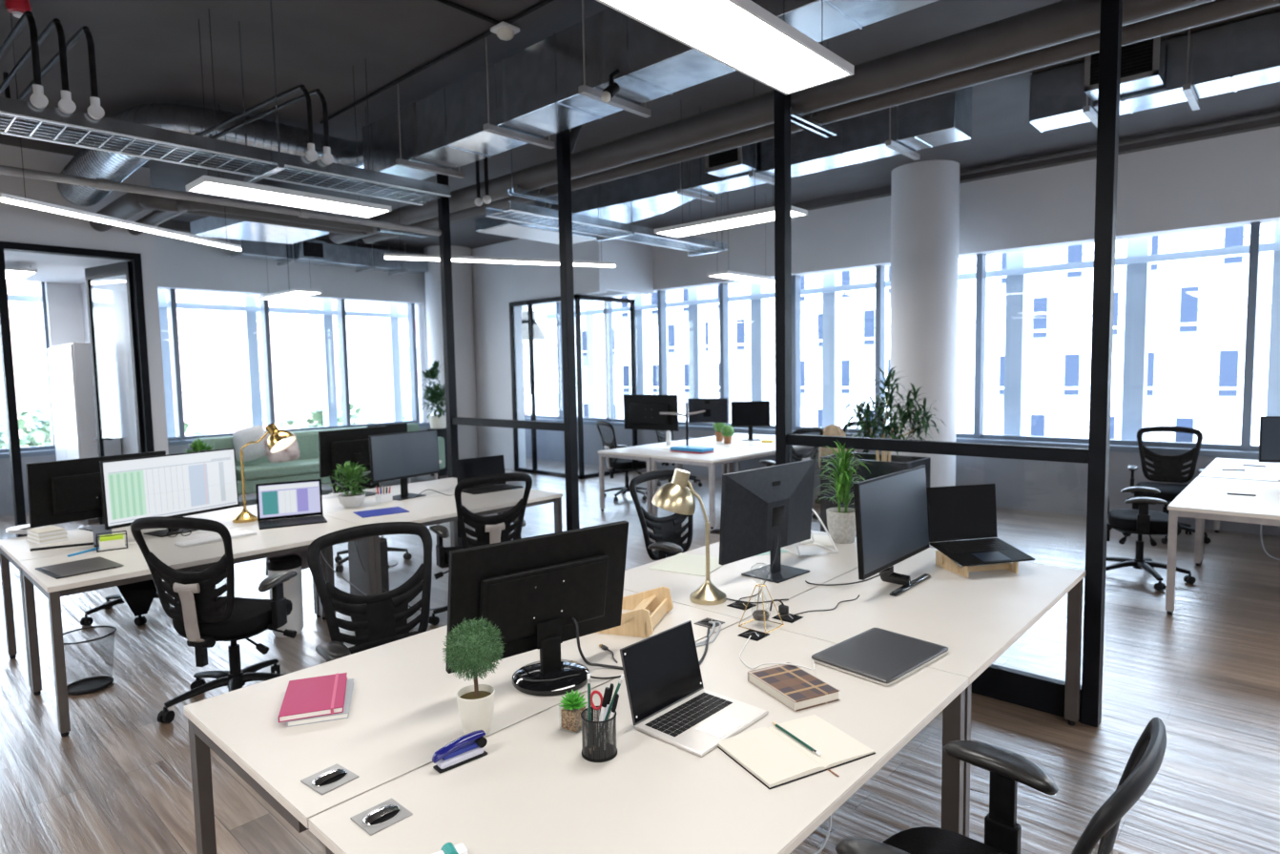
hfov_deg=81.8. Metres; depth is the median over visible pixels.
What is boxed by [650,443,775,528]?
office desk
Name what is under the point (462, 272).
column
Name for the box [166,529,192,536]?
eyeglasses
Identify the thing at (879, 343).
window
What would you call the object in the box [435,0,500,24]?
conduit
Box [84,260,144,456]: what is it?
door leaf
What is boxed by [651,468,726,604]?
desk lamp
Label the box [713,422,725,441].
plant
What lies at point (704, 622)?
grommet
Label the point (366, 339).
apartment building
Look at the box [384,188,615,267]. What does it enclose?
linear light
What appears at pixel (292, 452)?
cushion
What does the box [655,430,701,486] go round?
office chair
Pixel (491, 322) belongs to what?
wall
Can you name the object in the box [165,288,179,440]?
window
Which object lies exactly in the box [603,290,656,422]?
window
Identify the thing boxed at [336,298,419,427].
window
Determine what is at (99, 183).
pipe
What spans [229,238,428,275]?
air duct
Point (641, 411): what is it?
monitor
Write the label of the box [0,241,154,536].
door
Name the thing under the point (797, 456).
office chair
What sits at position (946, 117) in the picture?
air duct
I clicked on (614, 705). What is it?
pen
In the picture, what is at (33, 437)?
street tree
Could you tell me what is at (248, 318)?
trim
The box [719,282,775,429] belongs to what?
window
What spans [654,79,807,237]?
panel light
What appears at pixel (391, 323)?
window pane
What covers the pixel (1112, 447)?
trim
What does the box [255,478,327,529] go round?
laptop
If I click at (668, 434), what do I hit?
water bottle
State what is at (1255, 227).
window
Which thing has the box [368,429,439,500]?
monitor
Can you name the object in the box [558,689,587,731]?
succulent plant
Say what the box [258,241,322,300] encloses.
panel light
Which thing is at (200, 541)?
keyboard
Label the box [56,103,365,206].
spiral duct
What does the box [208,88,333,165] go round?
cable conduit
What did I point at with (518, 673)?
cable
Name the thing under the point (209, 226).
air plenum
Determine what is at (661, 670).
laptop
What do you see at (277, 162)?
cable tray
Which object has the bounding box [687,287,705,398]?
windowpane
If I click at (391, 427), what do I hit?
monitor
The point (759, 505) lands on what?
monitor
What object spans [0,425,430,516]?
wall
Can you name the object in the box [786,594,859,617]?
cable
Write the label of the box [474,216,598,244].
raft
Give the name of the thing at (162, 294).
window pane
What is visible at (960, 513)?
laptop
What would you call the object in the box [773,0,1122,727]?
glass wall
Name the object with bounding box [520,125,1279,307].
wall
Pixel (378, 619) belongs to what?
office chair
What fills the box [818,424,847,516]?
coat
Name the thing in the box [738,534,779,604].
cable
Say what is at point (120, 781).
floor
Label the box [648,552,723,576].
booklet
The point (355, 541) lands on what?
cable
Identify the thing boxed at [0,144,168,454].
wall
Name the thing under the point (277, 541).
office desk
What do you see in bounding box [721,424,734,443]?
plant
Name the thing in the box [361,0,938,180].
air duct
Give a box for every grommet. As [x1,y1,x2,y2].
[300,763,358,794]
[350,797,412,835]
[693,617,724,628]
[726,600,756,610]
[738,628,769,640]
[771,613,803,622]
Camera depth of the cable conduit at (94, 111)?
3.80 m
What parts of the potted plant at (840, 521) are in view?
pot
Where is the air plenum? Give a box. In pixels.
[189,185,329,244]
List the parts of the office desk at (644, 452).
leg, frame, leg, leg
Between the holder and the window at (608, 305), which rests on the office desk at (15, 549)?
the holder
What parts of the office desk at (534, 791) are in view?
frame, leg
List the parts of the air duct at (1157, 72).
grille frame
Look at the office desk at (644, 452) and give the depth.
8.98 m
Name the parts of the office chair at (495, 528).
lever, armrest, seat, frame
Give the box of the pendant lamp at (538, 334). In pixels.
[521,310,545,339]
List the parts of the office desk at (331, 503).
leg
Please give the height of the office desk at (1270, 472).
0.740 m
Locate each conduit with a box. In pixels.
[2,25,104,119]
[194,84,318,161]
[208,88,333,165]
[319,0,554,123]
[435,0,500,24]
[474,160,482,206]
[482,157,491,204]
[959,109,1279,175]
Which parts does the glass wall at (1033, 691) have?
post, rail, rail, post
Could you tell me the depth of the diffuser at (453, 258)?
7.33 m
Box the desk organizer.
[95,530,127,552]
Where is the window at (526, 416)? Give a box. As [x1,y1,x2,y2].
[521,302,558,418]
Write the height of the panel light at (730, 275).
1.150 m
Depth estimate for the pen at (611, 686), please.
1.86 m
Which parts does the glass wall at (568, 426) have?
post, rail, rail, post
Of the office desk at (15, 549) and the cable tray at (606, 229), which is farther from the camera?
the cable tray at (606, 229)
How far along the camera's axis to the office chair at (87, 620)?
5.20 m
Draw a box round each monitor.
[25,450,165,531]
[99,447,239,536]
[318,425,387,495]
[367,422,407,433]
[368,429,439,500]
[445,520,628,696]
[622,393,679,431]
[687,397,728,422]
[718,458,814,582]
[730,400,770,440]
[853,465,930,596]
[1259,415,1279,480]
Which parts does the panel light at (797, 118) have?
threaded rod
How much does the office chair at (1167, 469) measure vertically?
1.057 m
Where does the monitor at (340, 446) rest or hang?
on the office desk at (331, 503)
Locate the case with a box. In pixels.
[348,536,389,595]
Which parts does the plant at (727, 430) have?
pot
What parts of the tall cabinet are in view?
door, door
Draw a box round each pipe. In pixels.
[0,105,441,235]
[89,0,1215,244]
[127,0,1279,244]
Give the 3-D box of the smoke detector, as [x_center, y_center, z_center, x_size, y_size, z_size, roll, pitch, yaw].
[-0.877,-2.578,4.806,0.140,0.094,0.140,3,6,42]
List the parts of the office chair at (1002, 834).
seat, armrest, frame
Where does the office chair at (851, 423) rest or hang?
on the floor
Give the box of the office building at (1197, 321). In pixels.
[553,222,1275,445]
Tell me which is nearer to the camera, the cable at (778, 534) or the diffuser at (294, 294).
the cable at (778, 534)
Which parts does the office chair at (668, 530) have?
armrest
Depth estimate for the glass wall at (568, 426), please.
5.84 m
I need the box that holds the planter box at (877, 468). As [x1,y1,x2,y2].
[820,452,930,536]
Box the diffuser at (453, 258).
[384,256,615,267]
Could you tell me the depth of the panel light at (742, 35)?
2.71 m
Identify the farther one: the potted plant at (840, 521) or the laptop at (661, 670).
the potted plant at (840, 521)
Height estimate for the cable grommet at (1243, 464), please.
0.012 m
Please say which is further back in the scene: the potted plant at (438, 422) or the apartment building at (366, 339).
the apartment building at (366, 339)
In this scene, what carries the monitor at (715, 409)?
attached to the monitor arm
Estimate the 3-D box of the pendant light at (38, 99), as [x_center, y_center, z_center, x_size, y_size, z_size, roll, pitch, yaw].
[-3.867,-2.069,4.425,2.485,0.906,0.068,3,6,42]
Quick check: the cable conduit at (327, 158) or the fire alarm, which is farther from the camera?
the cable conduit at (327, 158)
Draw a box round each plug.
[598,643,617,662]
[769,598,788,614]
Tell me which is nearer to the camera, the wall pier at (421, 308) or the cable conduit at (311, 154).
the cable conduit at (311, 154)
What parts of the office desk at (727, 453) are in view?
leg, leg, frame, leg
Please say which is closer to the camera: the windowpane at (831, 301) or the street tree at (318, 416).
the windowpane at (831, 301)
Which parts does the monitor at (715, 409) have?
port panel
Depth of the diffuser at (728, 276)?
9.20 m
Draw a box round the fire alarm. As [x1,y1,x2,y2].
[4,0,31,18]
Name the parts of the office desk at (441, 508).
leg, leg, frame, leg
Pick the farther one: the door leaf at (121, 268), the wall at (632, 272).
the wall at (632, 272)
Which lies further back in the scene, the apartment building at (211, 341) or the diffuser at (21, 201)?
the apartment building at (211, 341)
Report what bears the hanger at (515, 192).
hanging from the ceiling at (148, 51)
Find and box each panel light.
[5,267,37,280]
[185,11,392,218]
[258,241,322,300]
[596,0,854,95]
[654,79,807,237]
[706,193,774,284]
[789,39,836,138]
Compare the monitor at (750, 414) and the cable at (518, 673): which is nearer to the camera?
the cable at (518, 673)
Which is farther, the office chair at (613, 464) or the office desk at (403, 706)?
the office chair at (613, 464)
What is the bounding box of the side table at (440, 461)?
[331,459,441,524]
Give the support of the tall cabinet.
on the floor
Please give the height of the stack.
0.070 m
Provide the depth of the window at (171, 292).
10.93 m
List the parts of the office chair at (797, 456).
frame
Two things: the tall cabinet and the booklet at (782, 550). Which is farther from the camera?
the tall cabinet
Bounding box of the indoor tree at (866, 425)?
[841,365,944,461]
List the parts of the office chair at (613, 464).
frame, seat, armrest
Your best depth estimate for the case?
5.28 m
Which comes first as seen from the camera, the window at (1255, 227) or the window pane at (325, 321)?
the window at (1255, 227)
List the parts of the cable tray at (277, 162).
rail, threaded rod, threaded rod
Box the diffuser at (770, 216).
[660,210,803,236]
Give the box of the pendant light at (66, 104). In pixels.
[0,18,76,113]
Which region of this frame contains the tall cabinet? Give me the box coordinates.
[47,342,121,524]
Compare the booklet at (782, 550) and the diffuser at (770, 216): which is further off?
the diffuser at (770, 216)
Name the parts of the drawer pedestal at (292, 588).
lid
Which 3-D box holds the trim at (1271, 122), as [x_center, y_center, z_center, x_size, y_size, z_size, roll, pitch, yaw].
[5.780,-2.864,7.000,11.500,0.100,0.120,3,6,42]
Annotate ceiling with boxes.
[0,0,1279,250]
[3,250,130,284]
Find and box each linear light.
[0,13,241,250]
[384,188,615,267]
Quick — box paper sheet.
[745,445,771,449]
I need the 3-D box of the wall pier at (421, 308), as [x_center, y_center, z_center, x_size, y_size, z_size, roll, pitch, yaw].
[-3.757,-1.232,14.305,0.300,2.230,1.050,3,6,42]
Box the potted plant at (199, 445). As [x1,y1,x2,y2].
[184,437,213,452]
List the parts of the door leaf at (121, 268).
handle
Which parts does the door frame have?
handle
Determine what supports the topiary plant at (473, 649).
on the office desk at (403, 706)
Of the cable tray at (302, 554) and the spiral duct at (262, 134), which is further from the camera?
the spiral duct at (262, 134)
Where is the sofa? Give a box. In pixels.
[191,422,445,495]
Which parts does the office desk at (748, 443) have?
leg, frame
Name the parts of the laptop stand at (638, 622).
panel, panel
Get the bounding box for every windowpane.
[633,293,651,393]
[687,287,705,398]
[750,282,768,400]
[822,270,841,427]
[1265,221,1279,415]
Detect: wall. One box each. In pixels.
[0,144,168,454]
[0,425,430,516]
[10,230,426,304]
[436,128,579,545]
[471,238,606,469]
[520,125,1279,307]
[524,423,1279,536]
[605,238,653,294]
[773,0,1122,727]
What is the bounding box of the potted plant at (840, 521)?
[812,439,869,543]
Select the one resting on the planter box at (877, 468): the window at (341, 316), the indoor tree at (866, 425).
the indoor tree at (866, 425)
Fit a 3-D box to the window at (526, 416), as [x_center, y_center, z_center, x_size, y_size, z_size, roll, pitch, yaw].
[-1.996,-1.288,14.617,1.275,2.230,0.150,3,6,42]
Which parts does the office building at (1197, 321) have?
sill panel, sill panel, sill panel, sill panel, sill panel, sill panel, sill panel, sill panel, sill panel, sill panel, sill panel, sill panel, sill panel, sill panel, sill panel, sill panel, sill panel, sill panel, rail, sill panel, rail, sill panel, sill panel, sill panel, sill panel, sill panel, rail, sill panel, rail, sill panel, rail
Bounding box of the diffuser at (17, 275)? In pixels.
[5,269,34,279]
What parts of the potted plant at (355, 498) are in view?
pot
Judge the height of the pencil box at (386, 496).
0.111 m
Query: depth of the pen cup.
1.83 m
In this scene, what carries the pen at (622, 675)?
in the pen cup
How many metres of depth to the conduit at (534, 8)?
5.28 m
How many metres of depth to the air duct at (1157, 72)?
5.12 m
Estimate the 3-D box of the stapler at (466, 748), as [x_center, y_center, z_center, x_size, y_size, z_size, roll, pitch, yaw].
[-0.448,0.802,1.834,0.138,0.061,0.038,-5,6,-41]
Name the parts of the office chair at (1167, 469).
armrest, seat, frame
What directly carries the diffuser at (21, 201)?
attached to the linear light at (4, 197)
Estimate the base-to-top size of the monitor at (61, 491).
0.463 m
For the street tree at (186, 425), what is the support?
on the ground
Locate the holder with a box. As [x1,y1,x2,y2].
[92,523,112,547]
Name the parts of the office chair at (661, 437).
frame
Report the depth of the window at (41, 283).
9.79 m
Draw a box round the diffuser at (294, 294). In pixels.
[263,290,316,299]
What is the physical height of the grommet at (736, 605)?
0.012 m
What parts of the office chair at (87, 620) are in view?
frame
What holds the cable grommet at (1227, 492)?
on the office desk at (1204, 497)
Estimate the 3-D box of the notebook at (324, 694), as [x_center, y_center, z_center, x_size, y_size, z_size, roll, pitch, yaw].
[-0.956,0.790,2.173,0.165,0.018,0.257,-3,5,-19]
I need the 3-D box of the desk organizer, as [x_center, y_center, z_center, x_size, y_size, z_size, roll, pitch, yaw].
[-3.026,0.654,4.233,0.146,0.088,0.105,-4,5,-35]
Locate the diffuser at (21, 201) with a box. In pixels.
[0,197,241,250]
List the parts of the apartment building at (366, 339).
rail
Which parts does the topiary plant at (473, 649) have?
pot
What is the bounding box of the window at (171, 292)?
[166,288,267,439]
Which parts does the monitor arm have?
arm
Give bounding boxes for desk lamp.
[232,422,296,522]
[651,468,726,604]
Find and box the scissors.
[590,689,602,733]
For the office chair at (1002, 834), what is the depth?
1.80 m
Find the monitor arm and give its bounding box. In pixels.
[660,402,704,445]
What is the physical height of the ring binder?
0.055 m
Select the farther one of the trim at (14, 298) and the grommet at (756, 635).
the trim at (14, 298)
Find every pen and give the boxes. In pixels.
[67,546,99,557]
[596,686,609,736]
[598,682,614,745]
[603,693,619,749]
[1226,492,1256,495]
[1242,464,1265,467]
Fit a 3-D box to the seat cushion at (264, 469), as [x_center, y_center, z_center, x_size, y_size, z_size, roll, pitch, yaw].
[-4.946,0.577,10.389,0.690,0.140,1.440,3,6,42]
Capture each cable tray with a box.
[0,0,451,205]
[265,549,322,575]
[485,175,727,256]
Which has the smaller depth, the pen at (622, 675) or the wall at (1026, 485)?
the pen at (622, 675)
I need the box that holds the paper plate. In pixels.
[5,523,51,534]
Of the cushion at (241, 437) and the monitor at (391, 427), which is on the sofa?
the cushion at (241, 437)
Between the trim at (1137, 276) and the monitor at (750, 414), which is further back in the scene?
the monitor at (750, 414)
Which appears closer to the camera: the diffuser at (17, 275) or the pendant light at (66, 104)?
the pendant light at (66, 104)
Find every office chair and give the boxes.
[78,516,174,625]
[130,516,297,722]
[307,521,432,661]
[329,472,412,572]
[428,472,532,624]
[596,420,646,501]
[629,469,720,559]
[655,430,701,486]
[759,426,823,519]
[815,419,876,503]
[835,716,1166,853]
[1105,486,1196,591]
[1122,425,1211,543]
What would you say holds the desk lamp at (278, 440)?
on the office desk at (15, 549)
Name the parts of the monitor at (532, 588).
plate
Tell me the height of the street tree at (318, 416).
9.396 m
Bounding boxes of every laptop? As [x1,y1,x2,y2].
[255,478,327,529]
[455,454,522,494]
[619,619,767,756]
[811,627,948,685]
[926,483,1034,566]
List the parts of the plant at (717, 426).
pot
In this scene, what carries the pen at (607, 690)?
in the pen cup
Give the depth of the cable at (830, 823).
1.66 m
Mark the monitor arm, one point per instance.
(687, 414)
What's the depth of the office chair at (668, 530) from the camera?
4.68 m
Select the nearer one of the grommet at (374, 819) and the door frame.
the grommet at (374, 819)
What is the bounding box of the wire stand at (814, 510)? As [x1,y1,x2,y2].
[781,509,838,557]
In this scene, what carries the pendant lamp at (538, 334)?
hanging from the ceiling at (148, 51)
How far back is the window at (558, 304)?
14.09 m
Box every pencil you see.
[587,673,591,752]
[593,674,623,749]
[772,722,821,755]
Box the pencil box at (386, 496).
[374,486,392,502]
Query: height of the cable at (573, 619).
0.180 m
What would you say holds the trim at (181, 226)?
attached to the wall at (181, 264)
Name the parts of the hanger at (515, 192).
threaded rod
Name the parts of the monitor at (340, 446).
plate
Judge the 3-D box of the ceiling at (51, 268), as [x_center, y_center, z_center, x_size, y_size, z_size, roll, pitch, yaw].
[-8.683,-1.661,6.551,2.830,0.040,6.560,3,6,42]
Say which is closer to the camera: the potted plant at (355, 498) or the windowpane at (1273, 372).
the potted plant at (355, 498)
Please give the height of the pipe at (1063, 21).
0.184 m
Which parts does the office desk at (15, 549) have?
leg, frame, leg, leg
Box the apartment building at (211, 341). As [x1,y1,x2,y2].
[0,279,343,448]
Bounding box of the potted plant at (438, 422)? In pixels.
[418,359,448,475]
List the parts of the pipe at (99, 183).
threaded rod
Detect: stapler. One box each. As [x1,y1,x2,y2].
[432,729,487,773]
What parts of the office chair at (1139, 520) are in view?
lever, armrest, seat, armrest, lever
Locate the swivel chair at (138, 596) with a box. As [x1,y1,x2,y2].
[114,578,156,616]
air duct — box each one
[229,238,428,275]
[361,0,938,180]
[534,85,971,223]
[1029,11,1279,132]
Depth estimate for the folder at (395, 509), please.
5.19 m
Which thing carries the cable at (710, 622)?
on the office desk at (403, 706)
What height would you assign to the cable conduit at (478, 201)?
0.815 m
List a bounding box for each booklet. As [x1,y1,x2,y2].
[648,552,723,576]
[754,549,787,556]
[800,534,832,545]
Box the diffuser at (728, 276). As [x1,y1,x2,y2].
[712,273,774,283]
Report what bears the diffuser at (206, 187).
attached to the panel light at (204, 184)
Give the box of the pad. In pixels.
[761,439,773,442]
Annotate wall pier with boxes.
[44,282,84,346]
[414,303,430,422]
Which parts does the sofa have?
sofa arm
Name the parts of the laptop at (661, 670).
lid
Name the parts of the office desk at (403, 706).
leg, frame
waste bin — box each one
[62,624,116,695]
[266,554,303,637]
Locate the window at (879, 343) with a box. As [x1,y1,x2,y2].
[874,265,973,437]
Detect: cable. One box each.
[320,550,366,595]
[354,540,441,610]
[416,489,454,495]
[516,672,624,681]
[571,617,710,669]
[695,620,715,644]
[695,620,721,646]
[726,598,788,602]
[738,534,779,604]
[739,635,815,669]
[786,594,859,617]
[805,570,889,585]
[814,814,831,853]
[1260,524,1279,559]
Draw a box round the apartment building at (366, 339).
[345,300,558,424]
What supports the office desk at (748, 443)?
on the floor
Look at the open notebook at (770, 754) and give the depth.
1.84 m
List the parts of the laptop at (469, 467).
lid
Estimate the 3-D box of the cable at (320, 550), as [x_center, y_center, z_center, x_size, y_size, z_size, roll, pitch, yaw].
[-2.001,0.987,5.138,0.468,0.674,0.110,-4,5,-35]
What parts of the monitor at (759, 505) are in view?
port panel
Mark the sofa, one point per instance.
(260, 470)
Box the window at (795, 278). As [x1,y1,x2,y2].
[791,272,867,433]
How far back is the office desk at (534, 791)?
1.73 m
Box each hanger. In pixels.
[376,185,427,237]
[507,133,557,205]
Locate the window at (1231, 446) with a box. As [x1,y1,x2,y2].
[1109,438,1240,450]
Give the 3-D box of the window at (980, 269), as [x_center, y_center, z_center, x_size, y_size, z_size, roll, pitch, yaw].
[4.595,-0.953,8.609,1.275,2.230,0.150,3,6,42]
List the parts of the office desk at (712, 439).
leg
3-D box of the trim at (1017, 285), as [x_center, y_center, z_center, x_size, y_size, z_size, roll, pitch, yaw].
[4.662,-1.081,9.155,0.200,7.000,0.200,3,6,42]
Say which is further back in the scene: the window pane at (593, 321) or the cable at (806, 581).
the window pane at (593, 321)
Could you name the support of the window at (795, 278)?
in the wall at (1232, 180)
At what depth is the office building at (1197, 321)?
40.61 m
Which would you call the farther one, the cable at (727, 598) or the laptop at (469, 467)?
the laptop at (469, 467)
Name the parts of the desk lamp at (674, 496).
lamp shade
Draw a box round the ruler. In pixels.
[30,541,93,551]
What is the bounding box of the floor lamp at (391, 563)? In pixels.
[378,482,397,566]
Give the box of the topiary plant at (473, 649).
[441,617,505,736]
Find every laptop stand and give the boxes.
[596,585,673,638]
[935,550,1018,578]
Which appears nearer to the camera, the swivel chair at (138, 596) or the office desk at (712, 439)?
the swivel chair at (138, 596)
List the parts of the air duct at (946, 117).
grille frame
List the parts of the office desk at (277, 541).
leg, leg, frame, leg, leg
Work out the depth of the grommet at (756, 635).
2.66 m
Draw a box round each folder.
[35,556,123,578]
[353,506,409,517]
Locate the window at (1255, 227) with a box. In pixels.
[1240,221,1260,451]
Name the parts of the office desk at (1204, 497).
leg, leg, frame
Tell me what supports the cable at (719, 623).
on the office desk at (534, 791)
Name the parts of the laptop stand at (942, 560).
panel, panel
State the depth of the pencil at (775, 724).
1.88 m
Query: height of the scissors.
0.134 m
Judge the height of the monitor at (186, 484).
0.495 m
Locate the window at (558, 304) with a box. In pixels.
[556,299,605,421]
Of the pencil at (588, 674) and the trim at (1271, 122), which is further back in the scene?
the trim at (1271, 122)
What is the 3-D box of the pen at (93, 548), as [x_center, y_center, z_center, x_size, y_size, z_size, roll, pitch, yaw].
[-3.117,0.700,4.151,0.014,0.015,0.197,0,4,12]
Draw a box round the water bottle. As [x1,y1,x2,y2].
[665,430,671,444]
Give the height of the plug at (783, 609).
0.054 m
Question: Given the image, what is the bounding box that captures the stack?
[26,525,68,544]
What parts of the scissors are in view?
handle, blade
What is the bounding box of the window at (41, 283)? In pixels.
[0,281,55,453]
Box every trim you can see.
[0,422,430,458]
[7,294,415,318]
[156,220,424,254]
[240,293,263,427]
[524,417,1259,458]
[535,242,1279,319]
[791,116,1279,210]
[1003,249,1029,434]
[1120,236,1151,440]
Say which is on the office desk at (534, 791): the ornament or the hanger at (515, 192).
the ornament
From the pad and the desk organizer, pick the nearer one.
the desk organizer
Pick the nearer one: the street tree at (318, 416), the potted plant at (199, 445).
the potted plant at (199, 445)
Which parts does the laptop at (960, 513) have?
lid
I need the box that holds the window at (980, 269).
[973,252,1088,443]
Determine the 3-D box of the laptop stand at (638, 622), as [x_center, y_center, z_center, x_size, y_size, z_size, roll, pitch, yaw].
[-0.054,0.696,2.837,0.300,0.105,0.292,0,5,17]
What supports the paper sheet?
on the office desk at (727, 453)
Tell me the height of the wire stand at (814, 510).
0.210 m
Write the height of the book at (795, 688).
0.030 m
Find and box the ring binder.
[669,445,714,454]
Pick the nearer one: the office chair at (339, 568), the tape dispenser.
the tape dispenser
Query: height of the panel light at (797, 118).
0.785 m
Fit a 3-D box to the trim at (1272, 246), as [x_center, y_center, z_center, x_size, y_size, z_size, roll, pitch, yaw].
[5.084,-1.863,8.519,20.500,0.080,0.040,3,6,42]
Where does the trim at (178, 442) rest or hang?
attached to the wall at (7, 508)
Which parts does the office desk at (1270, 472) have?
leg, leg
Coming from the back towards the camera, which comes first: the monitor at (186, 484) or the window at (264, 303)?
the window at (264, 303)
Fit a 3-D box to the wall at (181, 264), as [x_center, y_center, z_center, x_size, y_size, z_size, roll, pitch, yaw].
[-7.577,-2.428,10.047,0.300,0.940,13.700,3,6,42]
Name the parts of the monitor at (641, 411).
plate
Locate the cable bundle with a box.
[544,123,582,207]
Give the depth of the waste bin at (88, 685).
4.12 m
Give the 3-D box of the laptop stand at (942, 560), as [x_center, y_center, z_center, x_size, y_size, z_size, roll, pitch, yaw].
[1.584,0.631,3.481,0.284,0.076,0.230,-2,4,-13]
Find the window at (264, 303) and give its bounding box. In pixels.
[259,293,347,431]
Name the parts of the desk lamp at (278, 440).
lamp shade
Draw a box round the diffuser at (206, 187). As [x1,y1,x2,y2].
[191,182,385,216]
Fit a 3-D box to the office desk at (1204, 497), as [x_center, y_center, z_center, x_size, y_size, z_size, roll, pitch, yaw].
[4.664,0.868,5.017,1.596,0.740,1.646,3,6,42]
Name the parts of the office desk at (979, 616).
leg, leg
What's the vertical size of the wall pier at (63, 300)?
2.230 m
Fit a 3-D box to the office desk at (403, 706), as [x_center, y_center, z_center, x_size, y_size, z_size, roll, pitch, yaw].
[-0.470,1.150,2.538,0.839,0.740,1.667,3,6,42]
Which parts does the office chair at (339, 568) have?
frame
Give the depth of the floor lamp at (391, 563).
6.65 m
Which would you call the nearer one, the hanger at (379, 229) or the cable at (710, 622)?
the cable at (710, 622)
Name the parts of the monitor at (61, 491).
plate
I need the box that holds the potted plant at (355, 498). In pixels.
[330,459,369,507]
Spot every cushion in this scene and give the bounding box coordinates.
[232,425,266,461]
[235,457,319,480]
[264,432,299,462]
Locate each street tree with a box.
[0,408,51,448]
[175,421,208,435]
[277,403,371,429]
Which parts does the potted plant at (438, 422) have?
pot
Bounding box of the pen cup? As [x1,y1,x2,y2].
[580,705,617,762]
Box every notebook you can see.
[278,672,347,722]
[286,678,353,726]
[716,714,875,788]
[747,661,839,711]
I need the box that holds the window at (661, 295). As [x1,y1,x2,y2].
[657,284,714,426]
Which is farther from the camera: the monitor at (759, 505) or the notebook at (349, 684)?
the monitor at (759, 505)
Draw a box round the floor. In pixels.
[0,457,1279,853]
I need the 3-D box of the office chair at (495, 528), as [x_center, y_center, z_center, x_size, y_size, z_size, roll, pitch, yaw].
[-1.120,0.810,5.086,0.682,1.057,0.728,-3,5,-26]
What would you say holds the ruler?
on the office desk at (15, 549)
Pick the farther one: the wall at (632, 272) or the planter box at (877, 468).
the wall at (632, 272)
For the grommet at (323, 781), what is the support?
on the office desk at (403, 706)
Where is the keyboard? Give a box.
[174,529,257,547]
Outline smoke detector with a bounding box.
[490,20,519,40]
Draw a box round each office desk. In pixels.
[0,504,320,691]
[19,515,375,737]
[183,589,742,853]
[308,619,969,853]
[322,476,502,546]
[322,487,562,613]
[598,440,726,515]
[623,530,858,620]
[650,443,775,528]
[680,433,775,472]
[728,436,813,472]
[744,547,1085,836]
[1165,476,1279,615]
[1197,457,1279,560]
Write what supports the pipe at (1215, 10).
hanging from the hanger at (515, 192)
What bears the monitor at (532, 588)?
on the office desk at (403, 706)
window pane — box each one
[157,289,176,436]
[317,298,337,426]
[384,302,402,421]
[585,300,602,417]
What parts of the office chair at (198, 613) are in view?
frame, seat, lever, armrest, lever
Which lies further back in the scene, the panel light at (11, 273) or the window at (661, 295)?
the window at (661, 295)
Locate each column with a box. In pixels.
[423,245,478,458]
[889,160,959,487]
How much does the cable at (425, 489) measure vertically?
0.066 m
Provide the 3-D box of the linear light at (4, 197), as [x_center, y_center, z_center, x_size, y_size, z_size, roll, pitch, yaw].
[-3.654,-2.023,5.356,0.026,1.182,1.954,0,4,12]
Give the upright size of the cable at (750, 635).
0.037 m
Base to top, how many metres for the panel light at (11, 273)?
1.070 m
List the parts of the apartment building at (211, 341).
rail, rail, rail, rail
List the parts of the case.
panel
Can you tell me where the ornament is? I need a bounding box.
[738,562,784,633]
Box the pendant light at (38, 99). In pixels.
[0,10,48,108]
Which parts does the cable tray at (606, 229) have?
threaded rod, rail, threaded rod, threaded rod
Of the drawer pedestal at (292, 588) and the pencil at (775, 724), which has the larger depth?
the drawer pedestal at (292, 588)
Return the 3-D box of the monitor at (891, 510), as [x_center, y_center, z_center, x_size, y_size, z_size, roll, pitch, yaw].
[1.133,0.462,3.260,0.166,0.514,0.700,3,6,42]
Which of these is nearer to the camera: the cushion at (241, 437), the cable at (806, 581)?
the cable at (806, 581)
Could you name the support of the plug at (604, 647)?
on the office desk at (403, 706)
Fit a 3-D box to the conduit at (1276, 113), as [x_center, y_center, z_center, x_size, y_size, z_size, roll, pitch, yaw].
[6.505,-2.803,6.015,8.300,0.060,0.060,3,6,42]
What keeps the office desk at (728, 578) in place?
on the floor
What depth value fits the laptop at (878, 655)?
2.41 m
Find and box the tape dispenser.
[432,842,468,853]
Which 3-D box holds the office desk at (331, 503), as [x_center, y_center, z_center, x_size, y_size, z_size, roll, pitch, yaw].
[-1.994,0.910,6.077,0.797,0.740,1.606,3,6,42]
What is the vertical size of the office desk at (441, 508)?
0.740 m
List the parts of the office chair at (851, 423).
frame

